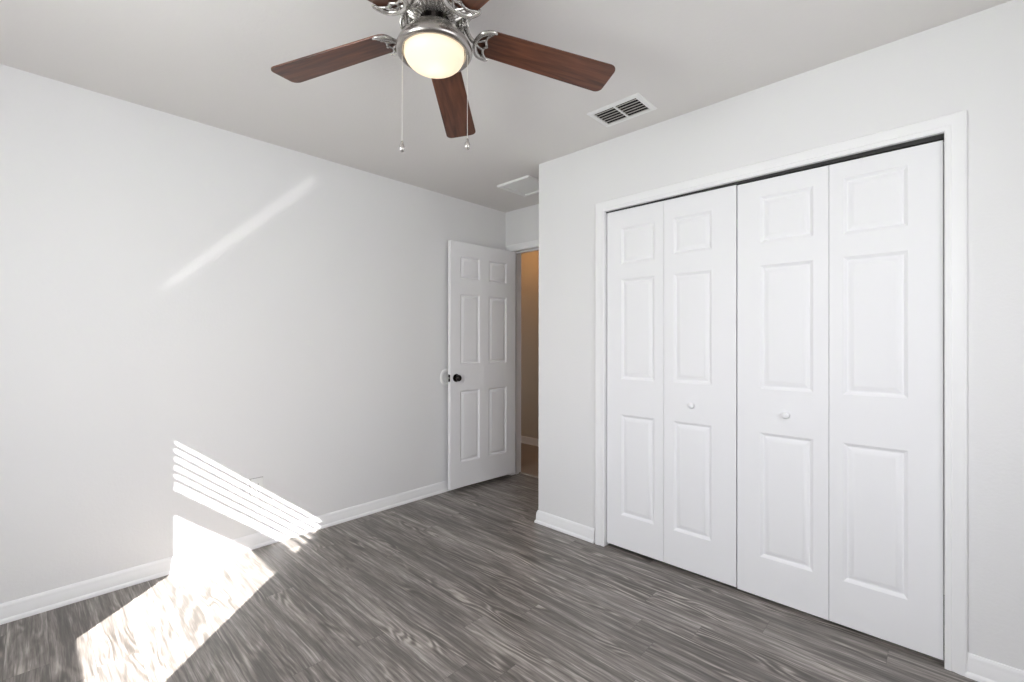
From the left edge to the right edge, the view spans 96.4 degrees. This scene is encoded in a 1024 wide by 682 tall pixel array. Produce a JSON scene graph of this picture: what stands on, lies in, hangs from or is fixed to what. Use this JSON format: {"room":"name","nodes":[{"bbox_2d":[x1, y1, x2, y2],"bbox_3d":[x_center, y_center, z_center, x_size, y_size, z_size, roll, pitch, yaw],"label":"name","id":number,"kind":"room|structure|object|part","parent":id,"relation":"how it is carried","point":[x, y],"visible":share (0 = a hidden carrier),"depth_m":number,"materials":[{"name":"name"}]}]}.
{"room":"empty bedroom","nodes":[
{"label":"empty bedroom","id":0,"kind":"room"},
{"bbox_2d":[0,64,505,603],"bbox_3d":[-1.522,0.013,2.834,0.120,2.440,4.119,0,0,43],"label":"wall","id":1,"kind":"structure","parent":0,"point":[192,312],"depth_m":2.50,"materials":[{"name":"paint"}]},
{"bbox_2d":[0,480,456,624],"bbox_3d":[-1.421,1.191,2.838,0.020,0.084,3.969,0,0,43],"label":"baseboard","id":2,"kind":"structure","parent":1,"relation":"attached to","point":[24,607],"depth_m":2.49,"materials":[{"name":"white wood"}]},
{"bbox_2d":[250,477,262,498],"bbox_3d":[-1.525,0.878,2.735,0.011,0.119,0.073,0,0,43],"label":"wall outlet","id":3,"kind":"object","parent":1,"relation":"attached to","point":[256,484],"visible":1,"depth_m":2.73,"materials":[{"name":"white plastic"}]},
{"bbox_2d":[440,369,447,385],"bbox_3d":[-0.538,0.300,3.778,0.009,0.136,0.136,0,0,43],"label":"guard","id":4,"kind":"object","parent":1,"relation":"attached to","point":[444,374],"visible":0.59,"depth_m":3.76,"materials":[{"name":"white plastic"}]},
{"bbox_2d":[0,443,977,681],"bbox_3d":[-0.323,1.264,2.514,5.670,0.060,5.310,0,0,43],"label":"floor","id":5,"kind":"structure","parent":0,"point":[462,584],"depth_m":2.02,"materials":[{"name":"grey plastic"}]},
{"bbox_2d":[519,472,538,477],"bbox_3d":[0.377,1.234,4.023,0.820,0.007,0.045,0,0,43],"label":"threshold","id":6,"kind":"object","parent":5,"relation":"on","point":[524,473],"visible":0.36,"depth_m":4.22,"materials":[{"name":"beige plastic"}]},
{"bbox_2d":[0,0,1011,212],"bbox_3d":[-0.320,-1.246,2.519,5.670,0.080,5.310,0,0,43],"label":"ceiling","id":7,"kind":"structure","parent":0,"point":[208,62],"depth_m":1.97,"materials":[{"name":"paint"}]},
{"bbox_2d":[271,0,614,151],"bbox_3d":[-0.248,-0.910,1.460,1.183,0.596,1.199,0,0,43],"label":"ceiling fan","id":8,"kind":"object","parent":7,"relation":"hanging from","point":[432,41],"visible":1,"depth_m":1.54,"materials":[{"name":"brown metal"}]},
{"bbox_3d":[-0.613,-0.983,1.597,0.473,0.006,0.136,-5,7,17],"label":"blade","id":9,"kind":"part","parent":8,"relation":"part of","materials":[{"name":"brown wood"}]},
{"bbox_3d":[-0.481,-0.984,1.183,0.136,0.006,0.473,11,11,36],"label":"blade","id":10,"kind":"part","parent":8,"relation":"part of","materials":[{"name":"brown wood"}]},
{"bbox_3d":[-0.356,-0.630,1.483,0.019,0.037,0.019,0,0,43],"label":"pull knob","id":11,"kind":"part","parent":8,"relation":"part of","materials":[{"name":"grey metal"}]},
{"bbox_3d":[-0.241,-0.980,1.884,0.136,0.006,0.517,-9,-5,1],"label":"blade","id":12,"kind":"part","parent":8,"relation":"part of","materials":[{"name":"brown wood"}]},
{"bbox_3d":[-0.145,-0.638,1.483,0.019,0.037,0.019,0,0,43],"label":"pull knob","id":13,"kind":"part","parent":8,"relation":"part of","materials":[{"name":"grey metal"}]},
{"bbox_3d":[-0.144,-0.803,1.484,0.002,0.300,0.002,0,0,43],"label":"pull chain","id":14,"kind":"part","parent":8,"relation":"part of","materials":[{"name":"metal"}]},
{"bbox_3d":[-0.031,-0.983,1.176,0.136,0.006,0.473,11,-2,-36],"label":"blade","id":15,"kind":"part","parent":8,"relation":"part of","materials":[{"name":"brown wood"}]},
{"bbox_3d":[0.119,-0.981,1.607,0.497,0.006,0.136,5,-11,-18],"label":"blade","id":16,"kind":"part","parent":8,"relation":"part of","materials":[{"name":"brown wood"}]},
{"bbox_2d":[497,175,538,196],"bbox_3d":[0.111,-1.196,3.550,0.322,0.016,0.322,0,0,43],"label":"ceiling panel","id":17,"kind":"object","parent":7,"relation":"attached to","point":[527,185],"visible":0.74,"depth_m":3.54,"materials":[{"name":"white plastic"}]},
{"bbox_3d":[0.111,-1.199,3.550,0.254,0.007,0.254,0,0,43],"label":"panel","id":18,"kind":"part","parent":17,"relation":"part of","materials":[{"name":"white"}]},
{"bbox_2d":[587,93,656,126],"bbox_3d":[0.573,-1.201,2.398,0.298,0.008,0.204,0,0,43],"label":"ceiling vent","id":19,"kind":"object","parent":7,"relation":"in","point":[635,105],"visible":1,"depth_m":2.39,"materials":[{"name":"white plastic"}]},
{"bbox_2d":[521,250,538,438],"bbox_3d":[0.712,0.020,5.112,3.600,2.440,0.120,0,0,43],"label":"wall","id":20,"kind":"structure","parent":0,"point":[529,260],"depth_m":5.50,"materials":[{"name":"paint"}]},
{"bbox_2d":[521,436,538,446],"bbox_3d":[0.663,1.198,5.059,3.400,0.084,0.020,0,0,43],"label":"baseboard","id":21,"kind":"structure","parent":20,"relation":"attached to","point":[526,440],"depth_m":5.48,"materials":[{"name":"white wood"}]},
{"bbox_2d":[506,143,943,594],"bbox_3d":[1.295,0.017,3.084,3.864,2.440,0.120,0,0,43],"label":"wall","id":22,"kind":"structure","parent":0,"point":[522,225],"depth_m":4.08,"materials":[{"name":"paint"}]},
{"bbox_2d":[448,240,514,489],"bbox_3d":[-0.244,0.194,3.944,0.742,2.014,0.133,0,0,-44],"label":"door","id":23,"kind":"structure","parent":22,"relation":"in","point":[481,279],"depth_m":3.90,"materials":[{"name":"white wood"}]},
{"bbox_3d":[-0.436,0.300,3.705,0.066,0.066,0.052,0,0,-44],"label":"knob","id":24,"kind":"part","parent":23,"relation":"part of","materials":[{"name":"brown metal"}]},
{"bbox_2d":[507,240,538,474],"bbox_3d":[0.331,0.177,3.984,0.928,2.122,0.139,0,0,43],"label":"door frame","id":25,"kind":"structure","parent":22,"relation":"attached to","point":[517,253],"depth_m":4.26,"materials":[{"name":"white wood"}]},
{"bbox_2d":[538,0,1023,670],"bbox_3d":[1.419,0.016,2.416,2.765,2.440,0.679,0,0,43],"label":"wall","id":26,"kind":"structure","parent":0,"point":[973,63],"depth_m":1.79,"materials":[{"name":"paint"}]},
{"bbox_2d":[534,510,594,542],"bbox_3d":[0.557,1.194,3.202,0.473,0.084,0.679,0,0,43],"label":"baseboard","id":27,"kind":"structure","parent":26,"relation":"attached to","point":[580,531],"depth_m":2.94,"materials":[{"name":"white wood"}]},
{"bbox_2d":[607,185,736,586],"bbox_3d":[0.847,0.222,2.519,0.733,1.988,0.068,0,0,43],"label":"door","id":28,"kind":"structure","parent":26,"relation":"in","point":[672,263],"depth_m":2.48,"materials":[{"name":"white wood"}]},
{"bbox_3d":[0.938,0.338,2.403,0.033,0.033,0.026,0,0,43],"label":"knob","id":29,"kind":"part","parent":28,"relation":"part of","materials":[{"name":"white plastic"}]},
{"bbox_2d":[606,134,943,212],"bbox_3d":[1.122,-0.782,2.271,1.484,0.017,0.043,0,0,43],"label":"closet track","id":30,"kind":"object","parent":26,"relation":"attached to","point":[940,137],"visible":0.79,"depth_m":2.00,"materials":[{"name":"metal"}]},
{"bbox_2d":[595,110,966,675],"bbox_3d":[1.136,0.192,2.285,1.609,2.088,0.138,0,0,43],"label":"door frame","id":31,"kind":"structure","parent":26,"relation":"attached to","point":[953,126],"depth_m":1.72,"materials":[{"name":"white wood"}]},
{"bbox_2d":[737,140,942,659],"bbox_3d":[1.385,0.225,2.009,0.739,1.988,0.068,0,0,43],"label":"door","id":32,"kind":"structure","parent":26,"relation":"in","point":[840,265],"depth_m":1.96,"materials":[{"name":"white wood"}]},
{"bbox_3d":[1.256,0.342,2.102,0.033,0.033,0.026,0,0,43],"label":"knob","id":33,"kind":"part","parent":32,"relation":"part of","materials":[{"name":"white plastic"}]},
{"bbox_2d":[965,652,1023,681],"bbox_3d":[1.927,1.193,1.450,0.698,0.084,0.020,0,0,43],"label":"baseboard","id":34,"kind":"structure","parent":26,"relation":"attached to","point":[980,669],"depth_m":1.65,"materials":[{"name":"white wood"}]}
]}

